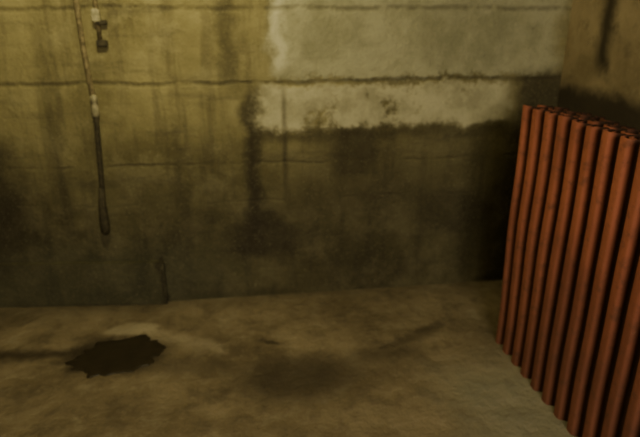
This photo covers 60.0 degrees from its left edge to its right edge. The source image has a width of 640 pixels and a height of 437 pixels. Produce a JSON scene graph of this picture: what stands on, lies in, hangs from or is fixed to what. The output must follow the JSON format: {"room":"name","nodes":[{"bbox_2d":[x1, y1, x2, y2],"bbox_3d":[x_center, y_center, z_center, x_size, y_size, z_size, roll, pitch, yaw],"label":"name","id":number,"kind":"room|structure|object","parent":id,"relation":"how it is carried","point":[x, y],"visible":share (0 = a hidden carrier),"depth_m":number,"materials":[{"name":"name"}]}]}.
{"room":"basement","nodes":[
{"label":"basement","id":0,"kind":"room"},
{"bbox_2d":[0,0,572,300],"bbox_3d":[-0.907,-0.709,2.783,4.300,2.350,0.480,-3,21,-8],"label":"wall","id":1,"kind":"structure","parent":0,"point":[249,147],"depth_m":2.79,"materials":[{"name":"concrete"}]},
{"bbox_2d":[0,260,167,307],"bbox_3d":[-1.932,0.359,2.927,2.218,0.250,0.040,-1,21,-2],"label":"trim","id":2,"kind":"structure","parent":1,"relation":"attached to","point":[89,283],"depth_m":2.94,"materials":[{"name":"concrete"}]},
{"bbox_2d":[73,0,109,234],"bbox_3d":[-1.043,-0.827,2.514,0.164,1.939,0.053,-3,21,-8],"label":"electrical cable","id":3,"kind":"object","parent":1,"relation":"attached to","point":[104,222],"visible":1,"depth_m":2.61,"materials":[{"name":"rubber"}]},
{"bbox_2d":[91,8,107,24],"bbox_3d":[-0.991,-0.906,2.484,0.060,0.070,0.036,-3,21,-8],"label":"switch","id":4,"kind":"object","parent":3,"relation":"attached to","point":[95,12],"depth_m":2.47,"materials":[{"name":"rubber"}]},
{"bbox_2d":[96,40,107,46],"bbox_3d":[-0.994,-0.799,2.527,0.049,0.030,0.030,-3,21,-8],"label":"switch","id":5,"kind":"object","parent":3,"relation":"attached to","point":[100,43],"depth_m":2.51,"materials":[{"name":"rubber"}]},
{"bbox_2d":[0,280,575,436],"bbox_3d":[-0.519,1.331,0.932,4.700,0.150,5.550,-3,21,-8],"label":"floor","id":6,"kind":"structure","parent":0,"point":[417,360],"depth_m":2.45,"materials":[{"name":"concrete"}]},
{"bbox_2d":[65,334,165,377],"bbox_3d":[-0.942,0.629,2.562,0.441,0.003,0.324,-3,21,-8],"label":"puddle","id":7,"kind":"object","parent":6,"relation":"on","point":[110,357],"visible":1,"depth_m":2.54,"materials":[{"name":"black liquid"}]},
{"bbox_2d":[495,105,639,436],"bbox_3d":[1.062,0.262,1.937,0.284,1.135,1.202,-3,21,-8],"label":"radiator","id":8,"kind":"object","parent":6,"relation":"on","point":[569,315],"visible":1,"depth_m":2.00,"materials":[{"name":"red metal"}]},
{"bbox_2d":[557,0,639,128],"bbox_3d":[1.682,0.011,0.885,0.180,2.350,5.300,-3,21,-8],"label":"wall","id":9,"kind":"structure","parent":0,"point":[600,76],"depth_m":2.54,"materials":[{"name":"concrete"}]}
]}

